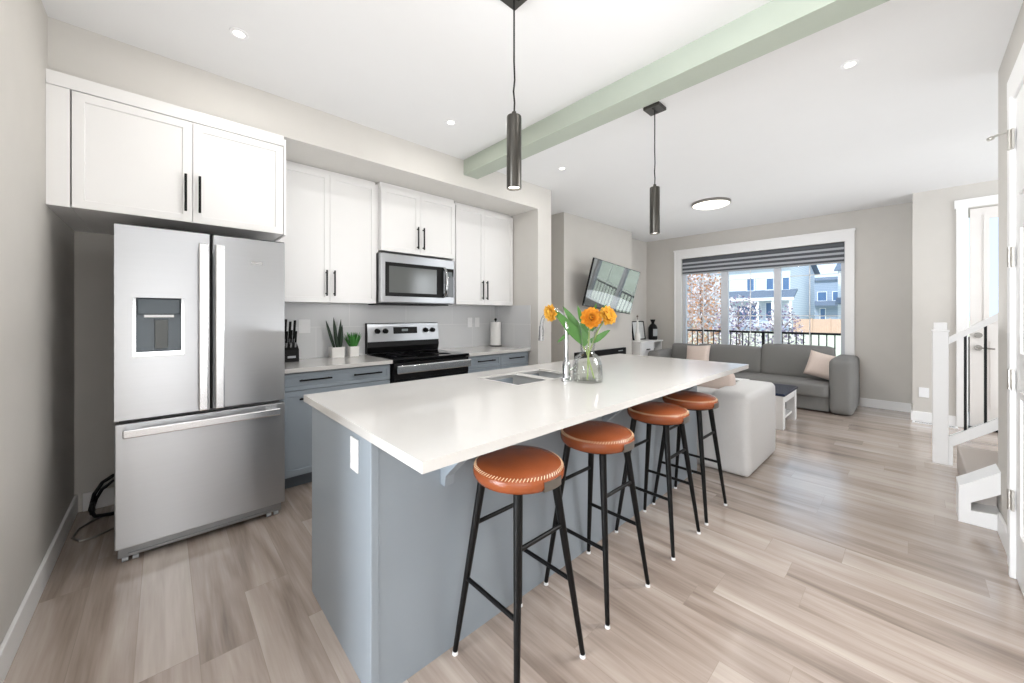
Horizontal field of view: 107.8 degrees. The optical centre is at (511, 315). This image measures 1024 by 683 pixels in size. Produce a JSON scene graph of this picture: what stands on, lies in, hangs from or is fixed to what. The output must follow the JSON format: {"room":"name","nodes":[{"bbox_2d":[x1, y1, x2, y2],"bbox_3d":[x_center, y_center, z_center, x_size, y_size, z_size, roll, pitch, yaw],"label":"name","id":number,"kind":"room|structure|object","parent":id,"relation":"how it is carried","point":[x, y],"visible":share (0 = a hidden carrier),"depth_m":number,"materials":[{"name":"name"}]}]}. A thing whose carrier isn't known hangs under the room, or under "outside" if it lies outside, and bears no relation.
{"room":"kitchen","nodes":[
{"label":"kitchen","id":0,"kind":"room"},
{"bbox_2d":[0,0,73,644],"bbox_3d":[-2.112,-0.105,1.538,0.128,2.830,2.430,0,0,-43],"label":"wall","id":1,"kind":"structure","parent":0,"point":[37,246],"depth_m":1.63,"materials":[{"name":"paint"}]},
{"bbox_2d":[0,495,77,682],"bbox_3d":[-2.060,1.250,1.586,0.015,0.120,2.430,0,0,-43],"label":"baseboard","id":2,"kind":"structure","parent":1,"relation":"attached to","point":[10,644],"depth_m":1.64,"materials":[{"name":"white paint"}]},
{"bbox_2d":[48,17,550,364],"bbox_3d":[-1.208,-0.105,3.508,3.882,2.830,0.780,0,0,-43],"label":"wall","id":3,"kind":"structure","parent":0,"point":[315,138],"depth_m":2.92,"materials":[{"name":"paint"}]},
{"bbox_2d":[299,319,309,332],"bbox_3d":[-1.883,0.100,3.390,0.095,0.125,0.008,0,0,-43],"label":"wall outlet","id":4,"kind":"object","parent":3,"relation":"attached to","point":[304,324],"visible":1,"depth_m":3.39,"materials":[{"name":"white plastic"}]},
{"bbox_2d":[467,318,471,326],"bbox_3d":[-0.526,0.090,4.655,0.072,0.120,0.008,0,0,-43],"label":"wall outlet","id":5,"kind":"object","parent":3,"relation":"attached to","point":[469,320],"visible":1,"depth_m":4.65,"materials":[{"name":"white plastic"}]},
{"bbox_2d":[475,318,478,326],"bbox_3d":[-0.442,0.090,4.733,0.072,0.120,0.008,0,0,-43],"label":"light switch","id":6,"kind":"object","parent":3,"relation":"attached to","point":[476,319],"visible":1,"depth_m":4.73,"materials":[{"name":"white plastic"}]},
{"bbox_2d":[74,231,646,511],"bbox_3d":[-1.466,-0.105,3.918,11.800,2.830,0.170,0,0,-43],"label":"wall","id":7,"kind":"structure","parent":0,"point":[94,423],"depth_m":2.53,"materials":[{"name":"paint"}]},
{"bbox_2d":[83,487,113,511],"bbox_3d":[-2.516,1.250,2.812,0.945,0.120,0.015,0,0,-43],"label":"baseboard","id":8,"kind":"structure","parent":7,"relation":"attached to","point":[106,498],"depth_m":2.54,"materials":[{"name":"white paint"}]},
{"bbox_2d":[46,68,285,241],"bbox_3d":[-2.214,-0.892,2.512,1.049,0.685,0.862,0,0,-43],"label":"upper cabinet","id":9,"kind":"object","parent":7,"relation":"attached to","point":[139,160],"visible":0.98,"depth_m":2.15,"materials":[{"name":"white paint"}]},
{"bbox_2d":[277,160,375,303],"bbox_3d":[-1.673,-0.679,3.330,0.815,1.138,0.381,0,0,-43],"label":"upper cabinet","id":10,"kind":"object","parent":7,"relation":"attached to","point":[329,241],"visible":0.96,"depth_m":3.21,"materials":[{"name":"white paint"}]},
{"bbox_2d":[285,303,530,358],"bbox_3d":[-0.958,0.140,3.824,2.615,0.540,0.660,0,0,-43],"label":"backsplash","id":11,"kind":"structure","parent":7,"relation":"attached to","point":[453,331],"depth_m":4.14,"materials":[{"name":"grey tile"}]},
{"bbox_2d":[375,182,454,260],"bbox_3d":[-1.032,-0.919,3.894,0.888,0.658,0.431,0,0,-43],"label":"upper cabinet","id":12,"kind":"object","parent":7,"relation":"attached to","point":[410,222],"visible":0.96,"depth_m":3.71,"materials":[{"name":"white paint"}]},
{"bbox_2d":[368,252,454,305],"bbox_3d":[-1.031,-0.344,3.855,0.818,0.483,0.489,0,0,-43],"label":"microwave","id":13,"kind":"object","parent":12,"relation":"attached to","point":[401,280],"visible":0.96,"depth_m":3.68,"materials":[{"name":"metal"}]},
{"bbox_2d":[452,202,512,305],"bbox_3d":[-0.409,-0.685,4.509,0.857,1.126,0.381,0,0,-43],"label":"upper cabinet","id":14,"kind":"object","parent":7,"relation":"attached to","point":[483,238],"visible":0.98,"depth_m":4.36,"materials":[{"name":"white paint"}]},
{"bbox_2d":[3,406,1023,682],"bbox_3d":[1.012,1.360,1.627,12.300,0.100,7.000,0,0,-43],"label":"floor","id":15,"kind":"structure","parent":0,"point":[846,555],"depth_m":1.75,"materials":[{"name":"wood"}]},
{"bbox_2d":[71,474,113,541],"bbox_3d":[-2.571,1.179,2.390,0.260,0.259,0.488,0,0,-37],"label":"power cord","id":16,"kind":"object","parent":15,"relation":"on","point":[94,498],"visible":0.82,"depth_m":2.40,"materials":[{"name":"black rubber"}]},
{"bbox_2d":[114,223,284,561],"bbox_3d":[-2.030,0.415,2.467,0.772,1.790,0.863,0,0,-43],"label":"refrigerator","id":17,"kind":"object","parent":15,"relation":"on","point":[199,318],"visible":1,"depth_m":2.14,"materials":[{"name":"silver metal"}]},
{"bbox_2d":[279,364,389,488],"bbox_3d":[-1.584,0.868,3.221,0.852,0.884,0.660,0,0,-43],"label":"base cabinet","id":18,"kind":"object","parent":15,"relation":"on","point":[298,414],"visible":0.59,"depth_m":2.84,"materials":[{"name":"blue paint"}]},
{"bbox_2d":[285,354,392,373],"bbox_3d":[-1.584,0.409,3.217,0.861,0.032,0.667,0,0,-43],"label":"countertop","id":19,"kind":"structure","parent":18,"relation":"on","point":[320,363],"depth_m":3.10,"materials":[{"name":"white stone"}]},
{"bbox_2d":[285,342,298,361],"bbox_3d":[-1.894,0.311,3.182,0.110,0.162,0.142,0,0,-43],"label":"knife block","id":20,"kind":"object","parent":19,"relation":"on","point":[291,354],"visible":0.74,"depth_m":3.14,"materials":[{"name":"black wood"}]},
{"bbox_2d":[285,319,286,339],"bbox_3d":[-1.917,0.142,3.157,0.023,0.219,0.073,0,0,-43],"label":"kitchen knife","id":21,"kind":"object","parent":20,"relation":"on","point":[285,319],"visible":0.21,"depth_m":3.14,"materials":[{"name":"black metal"}]},
{"bbox_2d":[285,331,287,347],"bbox_3d":[-1.884,0.207,3.122,0.018,0.148,0.052,0,0,-43],"label":"kitchen knife","id":22,"kind":"object","parent":20,"relation":"in","point":[286,340],"visible":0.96,"depth_m":3.12,"materials":[{"name":"black metal"}]},
{"bbox_2d":[288,321,291,342],"bbox_3d":[-1.894,0.152,3.182,0.023,0.199,0.068,0,0,-43],"label":"kitchen knife","id":23,"kind":"object","parent":20,"relation":"on","point":[290,322],"visible":0.65,"depth_m":3.17,"materials":[{"name":"black metal"}]},
{"bbox_2d":[290,330,292,347],"bbox_3d":[-1.858,0.202,3.144,0.018,0.158,0.054,0,0,-43],"label":"kitchen knife","id":24,"kind":"object","parent":20,"relation":"in","point":[291,333],"visible":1,"depth_m":3.14,"materials":[{"name":"black metal"}]},
{"bbox_2d":[292,320,295,342],"bbox_3d":[-1.868,0.147,3.204,0.023,0.209,0.071,0,0,-43],"label":"kitchen knife","id":25,"kind":"object","parent":20,"relation":"on","point":[294,323],"visible":0.79,"depth_m":3.19,"materials":[{"name":"black metal"}]},
{"bbox_2d":[294,331,296,346],"bbox_3d":[-1.834,0.207,3.168,0.018,0.148,0.052,0,0,-43],"label":"kitchen knife","id":26,"kind":"object","parent":20,"relation":"in","point":[295,342],"visible":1,"depth_m":3.16,"materials":[{"name":"black metal"}]},
{"bbox_2d":[326,317,344,357],"bbox_3d":[-1.655,0.206,3.488,0.158,0.372,0.125,0,0,-43],"label":"snake plant","id":27,"kind":"object","parent":19,"relation":"on","point":[337,351],"visible":1,"depth_m":3.47,"materials":[{"name":"green plant"}]},
{"bbox_2d":[343,332,360,356],"bbox_3d":[-1.523,0.274,3.578,0.172,0.237,0.181,0,0,-43],"label":"grass plant","id":28,"kind":"object","parent":19,"relation":"on","point":[352,348],"visible":1,"depth_m":3.55,"materials":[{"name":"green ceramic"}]},
{"bbox_2d":[365,322,470,382],"bbox_3d":[-0.940,0.671,3.776,0.834,1.178,0.725,0,0,-43],"label":"range","id":29,"kind":"object","parent":15,"relation":"on","point":[384,339],"visible":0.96,"depth_m":3.76,"materials":[{"name":"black metal"}]},
{"bbox_2d":[367,349,468,361],"bbox_3d":[-0.944,0.400,3.769,0.818,0.023,0.600,0,0,-43],"label":"cooktop","id":30,"kind":"object","parent":29,"relation":"in","point":[399,355],"depth_m":3.71,"materials":[{"name":"black glass"}]},
{"bbox_2d":[467,351,527,372],"bbox_3d":[-0.332,0.868,4.388,0.900,0.884,0.660,0,0,-43],"label":"base cabinet","id":31,"kind":"object","parent":15,"relation":"on","point":[481,363],"visible":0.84,"depth_m":4.15,"materials":[{"name":"blue paint"}]},
{"bbox_2d":[435,345,530,356],"bbox_3d":[-0.333,0.409,4.385,0.906,0.032,0.667,0,0,-43],"label":"countertop","id":32,"kind":"structure","parent":31,"relation":"on","point":[475,350],"depth_m":4.28,"materials":[{"name":"white stone"}]},
{"bbox_2d":[312,374,696,682],"bbox_3d":[0.377,0.868,2.379,2.783,0.884,0.925,0,0,-43],"label":"kitchen island","id":33,"kind":"object","parent":15,"relation":"on","point":[390,539],"visible":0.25,"depth_m":1.48,"materials":[{"name":"blue paint"}]},
{"bbox_2d":[350,436,358,473],"bbox_3d":[-0.578,0.510,1.368,0.008,0.120,0.072,0,0,-43],"label":"wall outlet","id":34,"kind":"object","parent":33,"relation":"attached to","point":[354,443],"visible":1,"depth_m":1.36,"materials":[{"name":"white plastic"}]},
{"bbox_2d":[304,354,748,473],"bbox_3d":[0.432,0.409,2.415,2.915,0.032,1.157,0,0,-43],"label":"island countertop","id":35,"kind":"structure","parent":33,"relation":"on","point":[430,424],"depth_m":1.68,"materials":[{"name":"white stone"}]},
{"bbox_2d":[482,370,574,385],"bbox_3d":[0.116,0.503,2.416,0.571,0.213,0.371,0,0,-43],"label":"sink","id":36,"kind":"object","parent":35,"relation":"in","point":[523,378],"visible":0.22,"depth_m":2.50,"materials":[{"name":"metal"}]},
{"bbox_2d":[482,374,546,385],"bbox_3d":[0.020,0.503,2.326,0.308,0.213,0.371,0,0,-43],"label":"basin","id":37,"kind":"object","parent":36,"relation":"in","point":[518,379],"depth_m":2.47,"materials":[{"name":"metal"}]},
{"bbox_2d":[517,370,574,379],"bbox_3d":[0.233,0.503,2.524,0.253,0.213,0.371,0,0,-43],"label":"basin","id":38,"kind":"object","parent":36,"relation":"in","point":[547,375],"depth_m":2.60,"materials":[{"name":"metal"}]},
{"bbox_2d":[538,309,578,381],"bbox_3d":[0.278,0.176,2.325,0.126,0.434,0.270,0,0,-43],"label":"faucet","id":39,"kind":"object","parent":35,"relation":"on","point":[566,366],"visible":0.85,"depth_m":2.22,"materials":[{"name":"silver metal"}]},
{"bbox_3d":[0.447,0.210,2.215,0.182,0.365,0.182,0,0,-43],"label":"flower vase","id":40,"kind":"object","parent":35,"relation":"on","visible":0},
{"bbox_2d":[544,304,594,378],"bbox_3d":[0.337,0.153,2.217,0.302,0.441,0.100,0,0,10],"label":"flower","id":41,"kind":"object","parent":40,"relation":"in","point":[549,315],"visible":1,"depth_m":2.22,"materials":[{"name":"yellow plant"}]},
{"bbox_2d":[555,305,601,361],"bbox_3d":[0.403,0.156,2.205,0.279,0.433,0.144,0,0,35],"label":"flower","id":42,"kind":"object","parent":40,"relation":"in","point":[590,317],"visible":0.98,"depth_m":2.21,"materials":[{"name":"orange plant"}]},
{"bbox_2d":[586,304,616,378],"bbox_3d":[0.517,0.151,2.157,0.113,0.443,0.174,0,0,-43],"label":"flower","id":43,"kind":"object","parent":40,"relation":"in","point":[609,316],"visible":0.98,"depth_m":2.15,"materials":[{"name":"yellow plant"}]},
{"bbox_2d":[452,445,585,682],"bbox_3d":[0.025,0.925,1.439,0.373,0.770,0.367,0,0,-43],"label":"bar stool","id":44,"kind":"object","parent":15,"relation":"on","point":[518,471],"visible":0.93,"depth_m":1.37,"materials":[{"name":"orange leather"}]},
{"bbox_2d":[544,420,649,629],"bbox_3d":[0.411,0.925,1.812,0.373,0.770,0.367,0,0,-43],"label":"bar stool","id":45,"kind":"object","parent":15,"relation":"on","point":[592,437],"visible":0.87,"depth_m":1.75,"materials":[{"name":"orange leather"}]},
{"bbox_2d":[632,339,662,355],"bbox_3d":[2.523,0.897,7.229,0.890,0.825,0.422,0,0,-43],"label":"base cabinet","id":46,"kind":"object","parent":15,"relation":"on","point":[642,347],"visible":0.34,"depth_m":6.93,"materials":[{"name":"white paint"}]},
{"bbox_2d":[635,315,639,340],"bbox_3d":[2.329,0.243,6.930,0.104,0.482,0.104,0,0,-43],"label":"bottle","id":47,"kind":"object","parent":46,"relation":"on","point":[637,333],"visible":0.98,"depth_m":6.91,"materials":[{"name":"ceramic"}]},
{"bbox_2d":[632,321,645,339],"bbox_3d":[2.497,0.301,7.381,0.470,0.370,0.070,0,0,-43],"label":"picture frame","id":48,"kind":"object","parent":46,"relation":"on","point":[634,323],"visible":0.7,"depth_m":7.42,"materials":[{"name":"white paper"}]},
{"bbox_2d":[648,319,657,339],"bbox_3d":[2.800,0.284,7.423,0.170,0.400,0.172,0,0,-43],"label":"bottle","id":49,"kind":"object","parent":46,"relation":"on","point":[652,329],"visible":1,"depth_m":7.36,"materials":[{"name":"black glass"}]},
{"bbox_2d":[614,401,700,560],"bbox_3d":[0.876,0.925,2.250,0.373,0.770,0.367,0,0,-43],"label":"bar stool","id":50,"kind":"object","parent":15,"relation":"on","point":[664,414],"visible":0.88,"depth_m":2.19,"materials":[{"name":"orange leather"}]},
{"bbox_2d":[652,391,726,524],"bbox_3d":[1.228,0.925,2.583,0.373,0.770,0.367,0,0,-43],"label":"bar stool","id":51,"kind":"object","parent":15,"relation":"on","point":[698,402],"visible":0.84,"depth_m":2.51,"materials":[{"name":"black metal"}]},
{"bbox_2d":[697,380,774,476],"bbox_3d":[1.552,0.970,3.937,0.884,0.688,1.902,0,0,-43],"label":"armchair","id":52,"kind":"object","parent":15,"relation":"on","point":[744,417],"visible":0.3,"depth_m":3.09,"materials":[{"name":"fabric"}]},
{"bbox_2d":[697,374,735,388],"bbox_3d":[1.581,0.700,3.803,0.210,0.410,1.225,0,0,-43],"label":"cushion","id":53,"kind":"object","parent":52,"relation":"on","point":[729,380],"visible":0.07,"depth_m":3.36,"materials":[{"name":"fabric"}]},
{"bbox_2d":[648,343,859,415],"bbox_3d":[3.708,0.875,6.066,0.887,0.869,2.809,0,0,-43],"label":"sofa","id":54,"kind":"object","parent":15,"relation":"on","point":[785,364],"visible":0.53,"depth_m":5.47,"materials":[{"name":"fabric"}]},
{"bbox_2d":[672,343,697,358],"bbox_3d":[3.182,0.735,6.844,0.244,0.440,0.474,0,0,-43],"label":"cushion","id":55,"kind":"object","parent":54,"relation":"on","point":[679,350],"depth_m":6.83,"materials":[{"name":"grey fabric"}]},
{"bbox_2d":[686,345,710,360],"bbox_3d":[3.204,0.710,6.447,0.213,0.401,0.417,0,0,-43],"label":"throw pillow","id":56,"kind":"object","parent":54,"relation":"on","point":[693,352],"visible":0.65,"depth_m":6.39,"materials":[{"name":"fabric"}]},
{"bbox_2d":[698,344,761,372],"bbox_3d":[3.670,0.725,6.321,0.246,0.459,0.984,0,0,-43],"label":"cushion","id":57,"kind":"object","parent":54,"relation":"on","point":[740,354],"depth_m":6.13,"materials":[{"name":"grey fabric"}]},
{"bbox_2d":[734,372,829,397],"bbox_3d":[4.020,1.018,5.586,0.690,0.215,1.203,0,0,-43],"label":"seat cushion","id":58,"kind":"object","parent":54,"relation":"on","point":[809,386],"depth_m":5.27,"materials":[{"name":"grey fabric"}]},
{"bbox_2d":[761,343,835,379],"bbox_3d":[4.301,0.698,5.644,0.252,0.514,0.894,0,0,-43],"label":"cushion","id":59,"kind":"object","parent":54,"relation":"on","point":[776,359],"depth_m":5.63,"materials":[{"name":"grey fabric"}]},
{"bbox_2d":[803,350,835,379],"bbox_3d":[4.368,0.710,5.242,0.235,0.424,0.421,0,0,-43],"label":"throw pillow","id":60,"kind":"object","parent":54,"relation":"on","point":[817,365],"visible":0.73,"depth_m":5.22,"materials":[{"name":"fabric"}]},
{"bbox_2d":[773,383,797,429],"bbox_3d":[3.090,1.103,4.744,0.730,0.415,0.755,0,0,-43],"label":"coffee table","id":61,"kind":"object","parent":15,"relation":"on","point":[783,393],"visible":0.38,"depth_m":4.38,"materials":[{"name":"paint"}]},
{"bbox_2d":[785,409,791,417],"bbox_3d":[3.088,1.208,4.746,0.650,0.025,0.670,0,0,-43],"label":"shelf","id":62,"kind":"object","parent":61,"relation":"attached to","point":[787,411],"depth_m":4.64,"materials":[{"name":"white paint"}]},
{"bbox_2d":[913,420,957,428],"bbox_3d":[5.059,1.306,4.472,0.100,0.006,0.360,0,0,-43],"label":"floor vent","id":63,"kind":"object","parent":15,"relation":"in","point":[913,420],"visible":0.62,"depth_m":4.50,"materials":[{"name":"white plastic"}]},
{"bbox_2d":[931,313,997,465],"bbox_3d":[4.483,-0.042,2.597,0.104,2.703,2.084,0,0,-43],"label":"stair railing","id":64,"kind":"object","parent":15,"relation":"on","point":[943,443],"visible":0.96,"depth_m":3.27,"materials":[{"name":"white paint"}]},
{"bbox_2d":[957,445,997,507],"bbox_3d":[4.351,0.530,1.863,1.095,1.560,2.690,0,0,-43],"label":"staircase","id":65,"kind":"structure","parent":15,"relation":"on","point":[969,459],"depth_m":2.93,"materials":[{"name":"beige carpet"}]},
{"bbox_2d":[956,464,1000,530],"bbox_3d":[2.971,1.130,2.385,0.200,0.360,0.164,0,0,-43],"label":"stair stringer","id":66,"kind":"object","parent":15,"relation":"on","point":[977,491],"visible":0.95,"depth_m":2.34,"materials":[{"name":"white paint"}]},
{"bbox_2d":[41,0,1022,241],"bbox_3d":[0.829,-1.580,1.457,11.800,0.120,7.000,0,0,-43],"label":"ceiling","id":67,"kind":"structure","parent":0,"point":[786,133],"depth_m":2.46,"materials":[{"name":"paint"}]},
{"bbox_2d":[229,27,248,39],"bbox_3d":[-1.470,-1.516,2.012,0.088,0.005,0.088,0,0,-43],"label":"recessed light","id":68,"kind":"object","parent":67,"relation":"in","point":[239,33],"visible":1,"depth_m":2.01,"materials":[{"name":"white plastic"}]},
{"bbox_2d":[445,119,456,124],"bbox_3d":[-0.480,-1.516,2.938,0.088,0.005,0.088,0,0,-43],"label":"recessed light","id":69,"kind":"object","parent":67,"relation":"in","point":[449,121],"visible":1,"depth_m":2.94,"materials":[{"name":"white plastic"}]},
{"bbox_2d":[501,0,526,190],"bbox_3d":[0.010,-1.057,1.756,0.120,0.924,0.120,0,0,-43],"label":"pendant light","id":70,"kind":"object","parent":67,"relation":"hanging from","point":[514,120],"visible":1,"depth_m":1.73,"materials":[{"name":"black metal"}]},
{"bbox_2d":[643,101,665,234],"bbox_3d":[1.043,-1.057,2.730,0.120,0.924,0.120,0,0,-43],"label":"pendant light","id":71,"kind":"object","parent":67,"relation":"hanging from","point":[655,108],"visible":1,"depth_m":2.71,"materials":[{"name":"black metal"}]},
{"bbox_2d":[464,0,889,178],"bbox_3d":[0.736,-1.448,2.488,0.170,0.145,3.365,0,0,-43],"label":"ceiling beam","id":72,"kind":"structure","parent":67,"relation":"attached to","point":[776,24],"depth_m":2.13,"materials":[{"name":"green paint"}]},
{"bbox_2d":[692,197,730,209],"bbox_3d":[2.684,-1.493,5.040,0.470,0.054,0.470,0,0,-43],"label":"flush light","id":73,"kind":"object","parent":67,"relation":"attached to","point":[715,202],"visible":1,"depth_m":4.95,"materials":[{"name":"white plastic"}]},
{"bbox_2d":[840,59,859,68],"bbox_3d":[2.045,-1.516,2.260,0.088,0.005,0.088,0,0,-43],"label":"recessed light","id":74,"kind":"object","parent":67,"relation":"in","point":[849,64],"visible":1,"depth_m":2.26,"materials":[{"name":"white plastic"}]},
{"bbox_2d":[551,212,631,361],"bbox_3d":[1.383,-0.105,6.266,1.950,2.830,0.280,0,0,-43],"label":"wall","id":75,"kind":"structure","parent":0,"point":[575,240],"depth_m":5.76,"materials":[{"name":"paint"}]},
{"bbox_2d":[574,347,625,358],"bbox_3d":[1.480,0.819,6.129,1.425,0.502,0.055,0,0,-43],"label":"electric fireplace","id":76,"kind":"object","parent":75,"relation":"attached to","point":[622,350],"visible":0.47,"depth_m":6.08,"materials":[{"name":"black metal"}]},
{"bbox_3d":[1.474,-0.390,5.971,0.424,0.500,0.287,0,0,-43],"label":"television mount","id":77,"kind":"object","parent":75,"relation":"attached to","visible":0},
{"bbox_2d":[582,257,639,313],"bbox_3d":[1.580,-0.428,5.859,1.303,0.827,0.181,0,0,-40],"label":"television","id":78,"kind":"object","parent":77,"relation":"attached to","point":[612,285],"visible":0.98,"depth_m":5.79,"materials":[{"name":"black glass"}]},
{"bbox_2d":[647,202,912,403],"bbox_3d":[4.145,-0.105,6.449,0.140,2.830,3.780,0,0,-43],"label":"wall","id":79,"kind":"structure","parent":0,"point":[883,235],"depth_m":5.30,"materials":[{"name":"paint"}]},
{"bbox_2d":[673,228,855,354],"bbox_3d":[4.119,-0.142,6.419,0.180,2.245,2.650,0,0,-43],"label":"window","id":80,"kind":"structure","parent":79,"relation":"in","point":[847,273],"depth_m":6.17,"materials":[{"name":"white paint"}]},
{"bbox_2d":[686,274,720,343],"bbox_3d":[3.606,-0.115,7.037,0.006,1.850,0.625,0,0,-43],"label":"window pane","id":81,"kind":"object","parent":80,"relation":"attached to","point":[703,281],"depth_m":7.03,"materials":[{"name":"clear glass"}]},
{"bbox_2d":[728,270,773,345],"bbox_3d":[4.132,-0.115,6.474,0.006,1.850,0.689,0,0,-43],"label":"window pane","id":82,"kind":"object","parent":80,"relation":"attached to","point":[750,315],"depth_m":6.47,"materials":[{"name":"clear glass"}]},
{"bbox_2d":[682,242,843,274],"bbox_3d":[4.126,-0.931,6.404,0.040,0.308,2.360,0,0,-43],"label":"window blind","id":83,"kind":"object","parent":80,"relation":"attached to","point":[832,253],"visible":1,"depth_m":6.22,"materials":[{"name":"fabric"}]},
{"bbox_2d":[781,265,840,344],"bbox_3d":[4.687,-0.115,5.879,0.006,1.850,0.746,0,0,-43],"label":"window pane","id":84,"kind":"object","parent":80,"relation":"attached to","point":[809,275],"depth_m":5.88,"materials":[{"name":"clear glass"}]},
{"bbox_2d":[858,398,910,412],"bbox_3d":[4.088,1.250,6.397,0.015,0.120,3.780,0,0,-43],"label":"baseboard","id":85,"kind":"structure","parent":79,"relation":"attached to","point":[881,404],"depth_m":5.20,"materials":[{"name":"white paint"}]},
{"bbox_2d":[913,180,997,415],"bbox_3d":[6.267,0.395,3.793,0.660,3.830,3.000,0,0,-43],"label":"wall","id":86,"kind":"structure","parent":0,"point":[934,213],"depth_m":4.54,"materials":[{"name":"paint"}]},
{"bbox_2d":[919,387,928,397],"bbox_3d":[5.064,0.950,4.592,0.008,0.120,0.085,0,0,-43],"label":"wall outlet","id":87,"kind":"object","parent":86,"relation":"attached to","point":[923,392],"visible":1,"depth_m":4.59,"materials":[{"name":"white plastic"}]},
{"bbox_2d":[911,410,955,425],"bbox_3d":[5.111,1.250,4.537,0.015,0.120,0.365,0,0,-43],"label":"baseboard","id":88,"kind":"structure","parent":86,"relation":"attached to","point":[915,415],"depth_m":4.58,"materials":[{"name":"white paint"}]},
{"bbox_2d":[954,194,997,432],"bbox_3d":[5.619,-0.020,4.012,0.109,2.660,1.125,0,0,-43],"label":"door","id":89,"kind":"structure","parent":86,"relation":"in","point":[979,217],"depth_m":4.31,"materials":[{"name":"white paint"}]},
{"bbox_2d":[998,0,1023,524],"bbox_3d":[0.116,0.395,-0.483,8.110,3.830,0.135,0,0,-43],"label":"wall","id":90,"kind":"structure","parent":0,"point":[1016,41],"depth_m":2.22,"materials":[{"name":"paint"}]},
{"bbox_2d":[997,512,1006,553],"bbox_3d":[2.785,1.250,2.108,0.430,0.120,0.015,0,0,-43],"label":"baseboard","id":91,"kind":"structure","parent":90,"relation":"attached to","point":[1001,525],"depth_m":2.14,"materials":[{"name":"white paint"}]},
{"bbox_2d":[986,43,1023,595],"bbox_3d":[2.165,0.043,1.575,1.195,2.535,0.120,0,0,-43],"label":"door","id":92,"kind":"structure","parent":90,"relation":"in","point":[1015,84],"depth_m":1.84,"materials":[{"name":"white paint"}]},
{"label":"outside","id":93,"kind":"structure","parent":0,"visible":0},
{"bbox_2d":[688,319,969,355],"bbox_3d":[77.487,2.310,99.604,230.800,0.200,280.000,0,0,-43],"label":"lawn","id":94,"kind":"structure","parent":93,"point":[822,338],"depth_m":33.97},
{"bbox_2d":[687,277,695,328],"bbox_3d":[20.814,-3.615,64.190,14.800,11.650,15.300,0,0,-43],"label":"house","id":95,"kind":"structure","parent":94,"relation":"on","point":[688,286],"depth_m":62.61,"materials":[{"name":"white"}]},
{"bbox_2d":[687,272,730,344],"bbox_3d":[7.213,0.015,14.263,1.970,4.393,1.936,0,0,-43],"label":"autumn tree","id":96,"kind":"object","parent":94,"relation":"on","point":[698,295],"visible":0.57,"depth_m":13.97,"materials":[{"name":"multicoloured plant"}]},
{"bbox_2d":[712,295,768,347],"bbox_3d":[7.120,0.752,11.695,1.528,2.920,1.503,0,0,-43],"label":"bush","id":97,"kind":"object","parent":94,"relation":"on","point":[742,321],"visible":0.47,"depth_m":11.62,"materials":[{"name":"grey plant"}]},
{"bbox_2d":[698,265,819,330],"bbox_3d":[40.954,-4.115,62.460,22.300,12.650,13.900,0,0,-43],"label":"house","id":98,"kind":"structure","parent":94,"relation":"on","point":[795,290],"depth_m":55.47,"materials":[{"name":"white"}]},
{"bbox_2d":[762,304,805,344],"bbox_3d":[8.864,0.904,12.234,1.234,2.617,1.241,0,0,-23],"label":"bush","id":99,"kind":"object","parent":94,"relation":"on","point":[791,307],"visible":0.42,"depth_m":12.09,"materials":[{"name":"grey plant"}]},
{"bbox_2d":[793,318,840,332],"bbox_3d":[37.881,1.285,45.873,0.120,1.850,5.430,0,0,-43],"label":"wooden fence","id":100,"kind":"object","parent":94,"relation":"on","point":[829,325],"visible":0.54,"depth_m":45.87,"materials":[{"name":"brown wood"}]},
{"bbox_2d":[815,276,837,325],"bbox_3d":[67.902,-3.065,81.437,14.400,10.550,8.300,0,0,-43],"label":"house","id":101,"kind":"structure","parent":94,"relation":"on","point":[826,288],"depth_m":76.99,"materials":[{"name":"blue"}]},
{"bbox_2d":[834,263,840,318],"bbox_3d":[56.353,-3.615,58.190,15.000,11.650,8.050,0,0,-43],"label":"house","id":102,"kind":"structure","parent":94,"relation":"on","point":[838,266],"depth_m":56.67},
{"bbox_3d":[-0.209,0.215,4.755,0.150,0.355,0.150,0,0,-43],"label":"paper towel holder","id":103,"kind":"object","parent":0,"visible":0},
{"bbox_2d":[490,322,500,344],"bbox_3d":[-0.209,0.233,4.755,0.134,0.293,0.134,0,0,-43],"label":"paper towel roll","id":104,"kind":"object","parent":103,"relation":"on","point":[495,327],"visible":1,"depth_m":4.70,"materials":[{"name":"white paper"}]},
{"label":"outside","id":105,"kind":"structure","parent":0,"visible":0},
{"bbox_3d":[4.743,1.495,7.157,1.700,0.130,6.000,0,0,-43],"label":"terrace","id":106,"kind":"object","parent":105,"visible":0},
{"bbox_2d":[687,329,969,411],"bbox_3d":[4.942,0.873,7.343,0.045,1.115,5.204,0,0,-43],"label":"porch railing","id":107,"kind":"object","parent":106,"relation":"on","point":[692,330],"visible":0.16,"depth_m":7.04,"materials":[{"name":"black metal"}]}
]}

